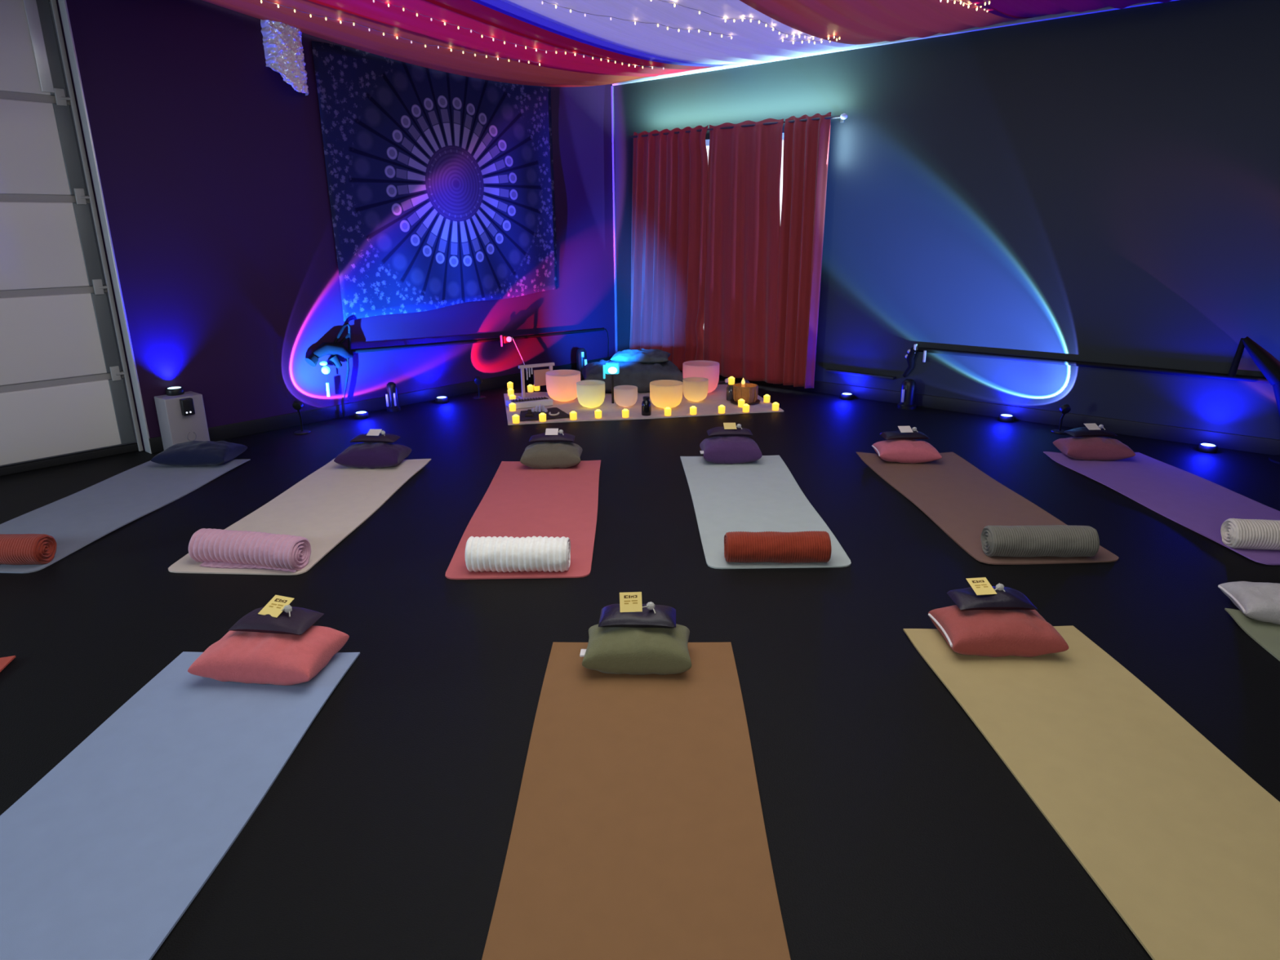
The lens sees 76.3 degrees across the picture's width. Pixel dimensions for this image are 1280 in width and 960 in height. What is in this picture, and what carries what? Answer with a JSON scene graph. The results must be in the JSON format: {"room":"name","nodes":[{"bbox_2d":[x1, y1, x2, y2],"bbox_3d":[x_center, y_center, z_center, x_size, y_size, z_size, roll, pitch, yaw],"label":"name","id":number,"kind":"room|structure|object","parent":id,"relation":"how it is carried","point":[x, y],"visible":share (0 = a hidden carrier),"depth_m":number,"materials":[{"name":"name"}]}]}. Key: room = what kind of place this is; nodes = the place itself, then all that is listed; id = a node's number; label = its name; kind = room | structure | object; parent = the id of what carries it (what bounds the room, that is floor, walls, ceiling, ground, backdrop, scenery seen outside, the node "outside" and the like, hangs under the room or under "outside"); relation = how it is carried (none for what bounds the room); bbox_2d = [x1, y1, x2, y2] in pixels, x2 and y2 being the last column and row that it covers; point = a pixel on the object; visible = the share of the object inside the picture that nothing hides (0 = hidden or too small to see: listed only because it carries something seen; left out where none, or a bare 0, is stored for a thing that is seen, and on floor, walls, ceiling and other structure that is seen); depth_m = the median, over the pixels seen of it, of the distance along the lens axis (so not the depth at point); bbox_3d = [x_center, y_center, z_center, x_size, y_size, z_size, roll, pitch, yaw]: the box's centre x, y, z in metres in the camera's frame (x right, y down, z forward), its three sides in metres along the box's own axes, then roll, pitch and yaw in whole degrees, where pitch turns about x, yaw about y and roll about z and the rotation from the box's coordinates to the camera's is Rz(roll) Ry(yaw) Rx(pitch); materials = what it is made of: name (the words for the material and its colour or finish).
{"room":"exercise studio","nodes":[
{"label":"exercise studio","id":0,"kind":"room"},
{"bbox_2d":[56,0,615,450],"bbox_3d":[-3.471,-1.441,4.623,0.200,2.800,9.950,14,22,39],"label":"wall","id":1,"kind":"structure","parent":0,"point":[211,165],"depth_m":5.45,"materials":[{"name":"purple paint"}]},
{"bbox_2d":[0,0,151,476],"bbox_3d":[-4.803,-0.897,3.141,0.183,2.660,4.881,14,22,39],"label":"door","id":2,"kind":"structure","parent":1,"relation":"in","point":[63,391],"depth_m":4.76,"materials":[{"name":"white"}]},
{"bbox_2d":[260,19,308,95],"bbox_3d":[-2.315,-2.783,5.361,0.133,0.437,0.262,14,22,39],"label":"drape","id":3,"kind":"object","parent":1,"relation":"attached to","point":[283,49],"visible":0.95,"depth_m":5.31,"materials":[{"name":"silver fabric"}]},
{"bbox_2d":[149,355,612,453],"bbox_3d":[-1.690,-0.729,6.838,0.012,0.100,4.455,14,22,39],"label":"baseboard","id":4,"kind":"structure","parent":1,"relation":"attached to","point":[229,431],"depth_m":6.23,"materials":[{"name":"black plastic"}]},
{"bbox_2d":[202,0,646,87],"bbox_3d":[-1.531,-3.119,5.829,0.546,0.236,4.600,14,22,39],"label":"drape","id":5,"kind":"object","parent":1,"relation":"attached to","point":[357,37],"visible":0.97,"depth_m":5.67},
{"bbox_2d":[260,0,347,23],"label":"string lights","id":6,"kind":"object","parent":5,"relation":"attached to","point":[260,0],"depth_m":5.03,"materials":[{"name":"clear glass"}]},
{"bbox_2d":[352,22,460,51],"label":"string lights","id":7,"kind":"object","parent":5,"relation":"attached to","point":[391,34],"depth_m":5.58,"materials":[{"name":"clear glass"}]},
{"bbox_2d":[311,40,557,321],"bbox_3d":[-1.494,-2.325,6.579,0.023,1.875,2.214,14,22,39],"label":"tapestry","id":8,"kind":"object","parent":1,"relation":"attached to","point":[441,184],"visible":0.94,"depth_m":6.41},
{"bbox_2d":[351,328,608,359],"bbox_3d":[-1.265,-1.086,7.219,0.048,0.467,2.892,14,22,39],"label":"wall rail","id":9,"kind":"object","parent":1,"relation":"attached to","point":[491,340],"visible":0.86,"depth_m":6.86,"materials":[{"name":"black metal"}]},
{"bbox_2d":[305,322,353,417],"bbox_3d":[-2.273,-0.797,6.033,0.118,0.699,0.382,14,22,39],"label":"spotlight","id":10,"kind":"object","parent":9,"relation":"attached to","point":[335,348],"visible":1,"depth_m":6.00,"materials":[{"name":"black metal"}]},
{"bbox_2d":[305,354,318,366],"bbox_3d":[-2.370,-0.863,5.895,0.087,0.093,0.086,14,22,39],"label":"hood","id":11,"kind":"object","parent":10,"relation":"attached to","point":[313,359],"depth_m":5.88,"materials":[{"name":"black metal"}]},
{"bbox_2d":[499,335,528,373],"bbox_3d":[-1.119,-1.116,7.252,0.255,0.364,0.098,-10,20,-28],"label":"light","id":12,"kind":"object","parent":9,"relation":"attached to","point":[504,339],"visible":0.99,"depth_m":7.15,"materials":[{"name":"red"}]},
{"bbox_2d":[0,378,1279,959],"bbox_3d":[-0.340,0.694,2.586,8.500,0.100,10.100,14,22,39],"label":"floor","id":13,"kind":"structure","parent":0,"point":[895,829],"depth_m":2.71,"materials":[{"name":"black rubber"}]},
{"bbox_2d":[0,655,15,671],"bbox_3d":[-2.240,0.866,1.881,0.618,0.012,1.730,-4,18,-10],"label":"yoga mat","id":14,"kind":"object","parent":13,"relation":"on","point":[4,661],"visible":1,"depth_m":2.71,"materials":[{"name":"red plastic"}]},
{"bbox_2d":[0,458,250,573],"bbox_3d":[-2.785,0.126,4.266,0.618,0.012,1.730,1,17,4],"label":"yoga mat","id":15,"kind":"object","parent":13,"relation":"on","point":[77,520],"visible":0.82,"depth_m":4.25,"materials":[{"name":"blue plastic"}]},
{"bbox_2d":[0,533,57,564],"bbox_3d":[-2.802,0.295,3.505,0.515,0.130,0.147,0,17,1],"label":"roll","id":16,"kind":"object","parent":15,"relation":"on","point":[15,548],"visible":1,"depth_m":3.45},
{"bbox_2d":[151,440,247,466],"bbox_3d":[-2.699,-0.171,5.003,0.440,0.127,0.300,0,17,1],"label":"pillow","id":17,"kind":"object","parent":15,"relation":"on","point":[193,453],"visible":1,"depth_m":4.89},
{"bbox_2d":[0,651,359,959],"bbox_3d":[-1.264,0.842,1.938,0.618,0.012,1.730,0,17,1],"label":"yoga mat","id":18,"kind":"object","parent":13,"relation":"on","point":[103,856],"visible":0.86,"depth_m":2.01,"materials":[{"name":"blue plastic"}]},
{"bbox_2d":[187,626,349,685],"bbox_3d":[-1.195,0.551,2.642,0.400,0.135,0.270,2,17,6],"label":"pillow","id":19,"kind":"object","parent":18,"relation":"on","point":[238,656],"visible":0.84,"depth_m":2.54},
{"bbox_2d":[228,595,324,635],"bbox_3d":[-1.185,0.438,2.653,0.250,0.081,0.150,2,17,8],"label":"pillow","id":20,"kind":"object","parent":19,"relation":"on","point":[277,616],"visible":1,"depth_m":2.62,"materials":[{"name":"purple fabric"}]},
{"bbox_2d":[269,603,283,608],"bbox_3d":[-1.185,0.410,2.655,0.047,0.006,0.015,5,18,18],"label":"print","id":21,"kind":"object","parent":20,"relation":"on","point":[272,606],"depth_m":2.65,"materials":[{"name":"brown"}]},
{"bbox_2d":[274,598,287,603],"bbox_3d":[-1.178,0.396,2.673,0.046,0.005,0.012,6,18,20],"label":"print","id":22,"kind":"object","parent":20,"relation":"on","point":[276,600],"depth_m":2.67,"materials":[{"name":"brown"}]},
{"bbox_2d":[154,391,209,450],"bbox_3d":[-2.947,-0.367,5.259,0.180,0.365,0.228,14,22,39],"label":"box","id":23,"kind":"object","parent":13,"relation":"on","point":[175,428],"visible":0.74,"depth_m":5.19,"materials":[{"name":"grey"}]},
{"bbox_2d":[164,386,184,395],"bbox_3d":[-2.983,-0.572,5.228,0.104,0.046,0.104,14,22,39],"label":"uplight","id":24,"kind":"object","parent":23,"relation":"on","point":[171,391],"visible":1,"depth_m":5.19,"materials":[{"name":"black plastic"}]},
{"bbox_2d":[179,397,195,416],"bbox_3d":[-2.863,-0.463,5.158,0.046,0.105,0.068,14,22,39],"label":"power adapter","id":25,"kind":"object","parent":23,"relation":"attached to","point":[187,406],"visible":1,"depth_m":5.14,"materials":[{"name":"black plastic"}]},
{"bbox_2d":[168,457,431,575],"bbox_3d":[-1.647,0.129,4.228,0.618,0.014,1.730,1,17,4],"label":"yoga mat","id":26,"kind":"object","parent":13,"relation":"on","point":[329,504],"visible":0.78,"depth_m":4.17,"materials":[{"name":"beige plastic"}]},
{"bbox_2d":[188,528,311,572],"bbox_3d":[-1.663,0.291,3.481,0.505,0.138,0.168,4,18,12],"label":"roll","id":27,"kind":"object","parent":26,"relation":"on","point":[215,548],"visible":1,"depth_m":3.43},
{"bbox_2d":[333,442,412,468],"bbox_3d":[-1.610,-0.159,4.928,0.385,0.134,0.260,1,17,4],"label":"pillow","id":28,"kind":"object","parent":26,"relation":"on","point":[364,455],"visible":1,"depth_m":4.83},
{"bbox_2d":[350,429,400,442],"bbox_3d":[-1.608,-0.270,4.945,0.270,0.072,0.130,1,17,4],"label":"pillow","id":29,"kind":"object","parent":28,"relation":"on","point":[373,435],"visible":1,"depth_m":4.91,"materials":[{"name":"black fabric"}]},
{"bbox_2d":[292,400,311,434],"bbox_3d":[-2.378,-0.444,5.684,0.110,0.252,0.170,-2,17,-6],"label":"lamp","id":30,"kind":"object","parent":13,"relation":"on","point":[297,405],"visible":1,"depth_m":5.66,"materials":[{"name":"black plastic"}]},
{"bbox_2d":[354,411,368,419],"bbox_3d":[-2.114,-0.494,6.185,0.104,0.046,0.104,14,22,39],"label":"uplight","id":31,"kind":"object","parent":13,"relation":"on","point":[358,415],"visible":1,"depth_m":6.15,"materials":[{"name":"black plastic"}]},
{"bbox_2d":[385,382,400,412],"bbox_3d":[-1.944,-0.656,6.400,0.104,0.224,0.104,0,17,0],"label":"lamp","id":32,"kind":"object","parent":13,"relation":"on","point":[392,400],"depth_m":6.37,"materials":[{"name":"black"}]},
{"bbox_2d":[435,395,448,403],"bbox_3d":[-1.633,-0.662,6.713,0.104,0.046,0.104,14,22,39],"label":"uplight","id":33,"kind":"object","parent":13,"relation":"on","point":[442,399],"visible":1,"depth_m":6.68,"materials":[{"name":"black plastic"}]},
{"bbox_2d":[472,376,485,399],"bbox_3d":[-1.352,-0.783,6.848,0.122,0.192,0.115,14,22,39],"label":"lamp","id":34,"kind":"object","parent":13,"relation":"on","point":[477,380],"visible":1,"depth_m":6.81,"materials":[{"name":"black plastic"}]},
{"bbox_2d":[444,460,600,579],"bbox_3d":[-0.524,0.142,4.168,0.618,0.012,1.730,-1,17,-1],"label":"yoga mat","id":35,"kind":"object","parent":13,"relation":"on","point":[520,500],"visible":0.77,"depth_m":4.09,"materials":[{"name":"pink plastic"}]},
{"bbox_2d":[464,536,570,572],"bbox_3d":[-0.509,0.305,3.404,0.427,0.142,0.165,0,17,1],"label":"roll","id":36,"kind":"object","parent":35,"relation":"on","point":[505,553],"visible":1,"depth_m":3.34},
{"bbox_2d":[520,441,582,468],"bbox_3d":[-0.528,-0.158,4.896,0.355,0.137,0.240,-1,17,-1],"label":"pillow","id":37,"kind":"object","parent":35,"relation":"on","point":[544,455],"visible":1,"depth_m":4.80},
{"bbox_2d":[528,428,575,442],"bbox_3d":[-0.530,-0.272,4.913,0.270,0.072,0.130,-1,17,-1],"label":"pillow","id":38,"kind":"object","parent":37,"relation":"on","point":[550,434],"visible":1,"depth_m":4.87,"materials":[{"name":"black fabric"}]},
{"bbox_2d":[576,347,586,378],"bbox_3d":[-0.554,-1.114,7.752,0.127,0.276,0.127,0,17,0],"label":"lamp","id":39,"kind":"object","parent":13,"relation":"on","point":[581,355],"depth_m":7.70,"materials":[{"name":"black"}]},
{"bbox_2d":[481,642,791,959],"bbox_3d":[-0.003,0.818,1.989,0.618,0.012,1.730,0,17,1],"label":"yoga mat","id":40,"kind":"object","parent":13,"relation":"on","point":[638,831],"visible":0.92,"depth_m":1.95,"materials":[{"name":"brown plastic"}]},
{"bbox_2d":[579,623,691,675],"bbox_3d":[-0.013,0.537,2.662,0.357,0.136,0.220,0,17,2],"label":"pillow","id":41,"kind":"object","parent":40,"relation":"on","point":[610,650],"visible":0.89,"depth_m":2.57,"materials":[{"name":"green fabric"}]},
{"bbox_2d":[598,591,675,627],"bbox_3d":[-0.007,0.416,2.660,0.250,0.104,0.130,0,17,2],"label":"pillow","id":42,"kind":"object","parent":41,"relation":"on","point":[630,611],"visible":1,"depth_m":2.63,"materials":[{"name":"black fabric"}]},
{"bbox_2d":[503,384,783,425],"bbox_3d":[-0.028,-0.633,6.644,2.108,0.012,1.162,-4,18,-10],"label":"rug","id":43,"kind":"object","parent":13,"relation":"on","point":[709,405],"visible":0.51,"depth_m":6.38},
{"bbox_2d":[505,395,552,408],"bbox_3d":[-0.885,-0.624,6.517,0.340,0.056,0.170,-9,19,-25],"label":"instrument box","id":44,"kind":"object","parent":43,"relation":"on","point":[526,402],"visible":0.98,"depth_m":6.47,"materials":[{"name":"grey"}]},
{"bbox_2d":[518,362,555,398],"bbox_3d":[-0.860,-0.834,6.820,0.315,0.275,0.100,-10,20,-27],"label":"stand","id":45,"kind":"object","parent":43,"relation":"on","point":[540,379],"visible":0.7,"depth_m":6.79,"materials":[{"name":"brown wood"}]},
{"bbox_2d":[519,407,569,421],"bbox_3d":[-0.750,-0.504,6.196,0.408,0.006,0.358,-6,18,-16],"label":"cloth","id":46,"kind":"object","parent":43,"relation":"on","point":[553,410],"visible":0.83,"depth_m":6.15,"materials":[{"name":"grey"}]},
{"bbox_2d":[531,404,547,412],"bbox_3d":[-0.771,-0.553,6.246,0.129,0.064,0.048,0,17,0],"label":"crystal","id":47,"kind":"object","parent":46,"relation":"on","point":[540,407],"visible":0.98,"depth_m":6.24,"materials":[{"name":"grey stone"}]},
{"bbox_2d":[545,369,580,401],"bbox_3d":[-0.625,-0.764,6.660,0.284,0.233,0.284,14,22,39],"label":"bowl","id":48,"kind":"object","parent":43,"relation":"on","point":[561,384],"visible":0.93,"depth_m":6.55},
{"bbox_2d":[576,379,604,408],"bbox_3d":[-0.386,-0.671,6.418,0.223,0.196,0.223,14,22,39],"label":"bowl","id":49,"kind":"object","parent":43,"relation":"on","point":[590,393],"visible":1,"depth_m":6.34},
{"bbox_2d":[603,362,619,403],"bbox_3d":[-0.229,-0.771,6.544,0.128,0.336,0.101,0,17,0],"label":"projector","id":50,"kind":"object","parent":43,"relation":"on","point":[612,368],"visible":0.97,"depth_m":6.48,"materials":[{"name":"black plastic"}]},
{"bbox_2d":[613,385,637,406],"bbox_3d":[-0.113,-0.660,6.453,0.188,0.150,0.188,14,22,39],"label":"bowl","id":51,"kind":"object","parent":43,"relation":"on","point":[624,395],"visible":1,"depth_m":6.39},
{"bbox_2d":[582,359,683,392],"bbox_3d":[-0.069,-0.937,7.149,0.860,0.267,0.560,-2,17,-5],"label":"floor cushion","id":52,"kind":"object","parent":43,"relation":"on","point":[637,374],"visible":0.54,"depth_m":6.92,"materials":[{"name":"fabric"}]},
{"bbox_2d":[610,348,671,364],"bbox_3d":[0.010,-1.094,7.163,0.500,0.107,0.360,1,17,5],"label":"blanket","id":53,"kind":"object","parent":52,"relation":"on","point":[643,356],"visible":0.97,"depth_m":7.02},
{"bbox_2d":[641,395,651,415],"bbox_3d":[0.048,-0.560,6.150,0.074,0.141,0.074,14,22,39],"label":"bottle","id":54,"kind":"object","parent":43,"relation":"on","point":[646,404],"visible":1,"depth_m":6.12,"materials":[{"name":"black glass"}]},
{"bbox_2d":[649,379,682,408],"bbox_3d":[0.205,-0.665,6.385,0.258,0.197,0.258,14,22,39],"label":"bowl","id":55,"kind":"object","parent":43,"relation":"on","point":[664,393],"visible":0.98,"depth_m":6.29,"materials":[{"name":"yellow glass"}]},
{"bbox_2d":[682,377,708,401],"bbox_3d":[0.451,-0.731,6.626,0.207,0.176,0.207,14,22,39],"label":"bowl","id":56,"kind":"object","parent":43,"relation":"on","point":[695,388],"visible":1,"depth_m":6.55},
{"bbox_2d":[682,360,719,392],"bbox_3d":[0.517,-0.865,6.922,0.310,0.255,0.310,14,22,39],"label":"bowl","id":57,"kind":"object","parent":43,"relation":"on","point":[709,370],"visible":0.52,"depth_m":6.80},
{"bbox_2d":[726,383,733,400],"bbox_3d":[0.745,-0.718,6.661,0.080,0.128,0.080,14,22,39],"label":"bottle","id":58,"kind":"object","parent":43,"relation":"on","point":[730,387],"visible":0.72,"depth_m":6.63,"materials":[{"name":"black glass"}]},
{"bbox_2d":[729,399,759,404],"bbox_3d":[0.848,-0.634,6.579,0.244,0.016,0.244,14,22,39],"label":"tray","id":59,"kind":"object","parent":43,"relation":"on","point":[757,401],"visible":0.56,"depth_m":6.53,"materials":[{"name":"brown"}]},
{"bbox_2d":[733,382,758,403],"bbox_3d":[0.847,-0.698,6.559,0.204,0.134,0.204,14,22,39],"label":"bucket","id":60,"kind":"object","parent":59,"relation":"on","point":[748,393],"visible":0.96,"depth_m":6.49,"materials":[{"name":"wood"}]},
{"bbox_2d":[680,455,851,568],"bbox_3d":[0.577,0.108,4.254,0.618,0.012,1.730,-1,17,-1],"label":"yoga mat","id":61,"kind":"object","parent":13,"relation":"on","point":[762,495],"visible":0.85,"depth_m":4.17,"materials":[{"name":"grey plastic"}]},
{"bbox_2d":[699,435,762,464],"bbox_3d":[0.544,-0.196,4.967,0.362,0.155,0.250,-1,17,-1],"label":"pillow","id":62,"kind":"object","parent":61,"relation":"on","point":[731,450],"visible":1,"depth_m":4.87,"materials":[{"name":"purple fabric"}]},
{"bbox_2d":[706,422,752,435],"bbox_3d":[0.548,-0.311,4.984,0.270,0.072,0.130,-1,17,-1],"label":"pillow","id":63,"kind":"object","parent":62,"relation":"on","point":[729,428],"visible":1,"depth_m":4.94,"materials":[{"name":"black fabric"}]},
{"bbox_2d":[724,530,831,563],"bbox_3d":[0.583,0.284,3.470,0.443,0.131,0.147,0,17,1],"label":"roll","id":64,"kind":"object","parent":61,"relation":"on","point":[809,546],"visible":1,"depth_m":3.41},
{"bbox_2d":[840,392,853,399],"bbox_3d":[1.713,-0.694,6.747,0.104,0.046,0.104,14,22,39],"label":"uplight","id":65,"kind":"object","parent":13,"relation":"on","point":[845,396],"visible":1,"depth_m":6.71,"materials":[{"name":"black plastic"}]},
{"bbox_2d":[897,378,916,409],"bbox_3d":[2.099,-0.676,6.383,0.142,0.223,0.142,0,17,0],"label":"lamp","id":66,"kind":"object","parent":13,"relation":"on","point":[908,393],"depth_m":6.34,"materials":[{"name":"black"}]},
{"bbox_2d":[856,451,1118,564],"bbox_3d":[1.704,0.086,4.277,0.618,0.026,1.730,-1,17,-3],"label":"yoga mat","id":67,"kind":"object","parent":13,"relation":"on","point":[961,499],"visible":0.76,"depth_m":4.21,"materials":[{"name":"brown plastic"}]},
{"bbox_2d":[871,439,942,463],"bbox_3d":[1.618,-0.185,4.960,0.365,0.126,0.250,1,17,5],"label":"pillow","id":68,"kind":"object","parent":67,"relation":"on","point":[900,451],"visible":0.98,"depth_m":4.86,"materials":[{"name":"pink fabric"}]},
{"bbox_2d":[880,426,928,439],"bbox_3d":[1.617,-0.291,4.979,0.270,0.072,0.130,-1,17,-3],"label":"pillow","id":69,"kind":"object","parent":68,"relation":"on","point":[904,432],"visible":1,"depth_m":4.94,"materials":[{"name":"black fabric"}]},
{"bbox_2d":[980,524,1099,557],"bbox_3d":[1.721,0.262,3.513,0.455,0.134,0.148,0,17,1],"label":"roll","id":70,"kind":"object","parent":67,"relation":"on","point":[1056,540],"visible":1,"depth_m":3.46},
{"bbox_2d":[998,413,1013,422],"bbox_3d":[2.677,-0.454,5.955,0.104,0.046,0.104,14,22,39],"label":"uplight","id":71,"kind":"object","parent":13,"relation":"on","point":[1007,418],"visible":1,"depth_m":5.92,"materials":[{"name":"black plastic"}]},
{"bbox_2d":[1050,404,1071,434],"bbox_3d":[2.890,-0.427,5.590,0.114,0.210,0.142,14,22,39],"label":"lamp","id":72,"kind":"object","parent":13,"relation":"on","point":[1064,409],"visible":0.94,"depth_m":5.55,"materials":[{"name":"black plastic"}]},
{"bbox_2d":[902,625,1279,959],"bbox_3d":[1.282,0.783,2.072,0.618,0.014,1.730,-1,17,-3],"label":"yoga mat","id":73,"kind":"object","parent":13,"relation":"on","point":[1180,841],"visible":0.9,"depth_m":2.06,"materials":[{"name":"yellow plastic"}]},
{"bbox_2d":[928,604,1068,657],"bbox_3d":[1.207,0.500,2.771,0.380,0.127,0.250,0,17,1],"label":"pillow","id":74,"kind":"object","parent":73,"relation":"on","point":[981,633],"visible":0.88,"depth_m":2.67,"materials":[{"name":"red fabric"}]},
{"bbox_2d":[946,577,1038,609],"bbox_3d":[1.206,0.391,2.795,0.260,0.076,0.140,0,17,0],"label":"pillow","id":75,"kind":"object","parent":74,"relation":"on","point":[981,595],"visible":1,"depth_m":2.76,"materials":[{"name":"black fabric"}]},
{"bbox_2d":[1043,451,1279,564],"bbox_3d":[2.864,0.085,4.260,0.618,0.025,1.730,-1,17,-3],"label":"yoga mat","id":76,"kind":"object","parent":13,"relation":"on","point":[1199,504],"visible":0.84,"depth_m":4.31,"materials":[{"name":"purple plastic"}]},
{"bbox_2d":[1053,436,1135,460],"bbox_3d":[2.777,-0.203,4.994,0.385,0.126,0.250,2,17,7],"label":"pillow","id":77,"kind":"object","parent":76,"relation":"on","point":[1086,448],"visible":1,"depth_m":4.90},
{"bbox_2d":[1063,423,1117,436],"bbox_3d":[2.774,-0.309,5.013,0.270,0.072,0.130,-1,17,-3],"label":"pillow","id":78,"kind":"object","parent":77,"relation":"on","point":[1091,429],"visible":1,"depth_m":4.98,"materials":[{"name":"black fabric"}]},
{"bbox_2d":[1220,518,1279,550],"bbox_3d":[2.838,0.241,3.561,0.496,0.129,0.144,2,17,8],"label":"roll","id":79,"kind":"object","parent":76,"relation":"on","point":[1236,533],"visible":1,"depth_m":3.53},
{"bbox_2d":[1197,443,1217,453],"bbox_3d":[3.574,-0.203,5.133,0.104,0.046,0.104,14,22,39],"label":"uplight","id":80,"kind":"object","parent":13,"relation":"on","point":[1202,447],"visible":1,"depth_m":5.10,"materials":[{"name":"black plastic"}]},
{"bbox_2d":[1224,608,1279,661],"bbox_3d":[2.355,0.747,2.136,0.618,0.031,1.730,1,17,6],"label":"yoga mat","id":81,"kind":"object","parent":13,"relation":"on","point":[1266,634],"visible":0.8,"depth_m":2.86,"materials":[{"name":"green plastic"}]},
{"bbox_2d":[1217,581,1279,624],"bbox_3d":[2.352,0.442,2.957,0.365,0.112,0.250,4,18,14],"label":"pillow","id":82,"kind":"object","parent":81,"relation":"on","point":[1258,601],"visible":1,"depth_m":2.93,"materials":[{"name":"white fabric"}]},
{"bbox_2d":[1227,336,1279,464],"bbox_3d":[3.811,-0.479,4.876,0.528,0.724,0.240,14,22,39],"label":"tripod","id":83,"kind":"object","parent":13,"relation":"on","point":[1269,366],"visible":1,"depth_m":4.85,"materials":[{"name":"black metal"}]},
{"bbox_2d":[613,0,1279,439],"bbox_3d":[2.907,-1.771,5.550,8.200,2.800,0.150,14,22,39],"label":"wall","id":84,"kind":"structure","parent":0,"point":[1104,187],"depth_m":5.55,"materials":[{"name":"grey paint"}]},
{"bbox_2d":[308,0,698,76],"bbox_3d":[-1.151,-3.039,5.513,0.554,0.194,4.600,14,22,39],"label":"drape","id":85,"kind":"object","parent":84,"relation":"attached to","point":[379,11],"visible":0.98,"depth_m":5.51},
{"bbox_2d":[393,4,522,46],"label":"string lights","id":86,"kind":"object","parent":85,"relation":"attached to","point":[517,44],"depth_m":5.29,"materials":[{"name":"clear plastic"}]},
{"bbox_2d":[425,0,712,70],"bbox_3d":[-0.866,-2.976,5.275,0.300,0.188,4.600,14,22,39],"label":"drape","id":87,"kind":"object","parent":84,"relation":"attached to","point":[471,9],"visible":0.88,"depth_m":5.45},
{"bbox_2d":[471,0,732,66],"bbox_3d":[-0.706,-2.933,5.145,0.220,0.171,4.600,14,22,39],"label":"drape","id":88,"kind":"object","parent":84,"relation":"attached to","point":[500,6],"visible":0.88,"depth_m":5.44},
{"bbox_2d":[611,85,617,352],"bbox_3d":[-0.251,-2.497,8.046,0.020,2.538,0.020,14,22,39],"label":"trim","id":89,"kind":"structure","parent":84,"relation":"attached to","point":[612,86],"depth_m":8.01,"materials":[{"name":"blue"}]},
{"bbox_2d":[501,0,855,64],"bbox_3d":[-0.181,-2.795,4.717,1.263,0.205,4.600,14,22,39],"label":"drape","id":90,"kind":"object","parent":84,"relation":"attached to","point":[753,41],"visible":0.85,"depth_m":5.23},
{"bbox_2d":[541,0,664,26],"label":"string lights","id":91,"kind":"object","parent":90,"relation":"attached to","point":[637,21],"depth_m":5.02,"materials":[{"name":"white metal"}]},
{"bbox_2d":[750,17,817,39],"label":"string lights","id":92,"kind":"object","parent":90,"relation":"attached to","point":[773,28],"depth_m":5.21,"materials":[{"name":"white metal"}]},
{"bbox_2d":[628,113,847,137],"bbox_3d":[0.765,-2.981,6.903,2.204,0.060,0.126,14,22,39],"label":"curtain rod","id":93,"kind":"object","parent":84,"relation":"attached to","point":[843,116],"visible":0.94,"depth_m":6.63,"materials":[{"name":"grey"}]},
{"bbox_2d":[629,124,708,370],"bbox_3d":[0.230,-2.107,7.589,0.966,2.150,0.080,15,23,40],"label":"curtain","id":94,"kind":"object","parent":93,"relation":"hanging from","point":[669,193],"visible":0.95,"depth_m":7.53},
{"bbox_2d":[702,118,783,383],"bbox_3d":[0.891,-1.944,7.052,0.812,2.150,0.061,14,22,38],"label":"curtain","id":95,"kind":"object","parent":93,"relation":"hanging from","point":[744,163],"visible":0.98,"depth_m":7.03,"materials":[{"name":"fabric"}]},
{"bbox_2d":[773,111,831,388],"bbox_3d":[1.317,-1.836,6.696,0.395,2.150,0.072,15,23,41],"label":"curtain","id":96,"kind":"object","parent":93,"relation":"hanging from","point":[806,144],"visible":1,"depth_m":6.67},
{"bbox_2d":[705,133,783,218],"bbox_3d":[0.854,-2.004,7.311,1.560,1.980,0.070,14,22,39],"label":"window","id":97,"kind":"structure","parent":84,"relation":"in","point":[707,141],"depth_m":6.89,"materials":[{"name":"white"}]},
{"bbox_2d":[825,368,895,379],"bbox_3d":[1.804,-0.869,6.695,0.600,0.020,0.045,14,22,39],"label":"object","id":98,"kind":"structure","parent":84,"relation":"attached to","point":[860,374],"depth_m":6.67,"materials":[{"name":"black stone"}]},
{"bbox_2d":[739,0,1026,44],"bbox_3d":[0.673,-2.580,4.015,1.090,0.184,4.600,14,22,39],"label":"drape","id":99,"kind":"object","parent":84,"relation":"attached to","point":[856,22],"visible":0.99,"depth_m":4.95,"materials":[{"name":"red fabric"}]},
{"bbox_2d":[612,0,1177,85],"bbox_3d":[2.849,-2.943,5.106,8.180,0.026,0.028,14,22,39],"label":"trim","id":100,"kind":"structure","parent":84,"relation":"attached to","point":[1068,14],"depth_m":5.90,"materials":[{"name":"grey"}]},
{"bbox_2d":[680,370,1279,455],"bbox_3d":[2.868,-0.463,5.889,8.188,0.100,0.012,14,22,39],"label":"baseboard","id":101,"kind":"structure","parent":84,"relation":"attached to","point":[1166,433],"depth_m":5.79,"materials":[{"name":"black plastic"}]},
{"bbox_2d":[968,0,1171,18],"bbox_3d":[1.617,-2.345,3.240,1.497,0.203,4.600,14,22,39],"label":"drape","id":102,"kind":"object","parent":84,"relation":"attached to","point":[1021,9],"visible":1,"depth_m":4.73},
{"bbox_2d":[902,343,1269,383],"bbox_3d":[3.299,-0.641,5.424,3.209,0.267,0.068,14,22,39],"label":"wall rail","id":103,"kind":"object","parent":84,"relation":"attached to","point":[912,353],"visible":0.98,"depth_m":5.61,"materials":[{"name":"black metal"}]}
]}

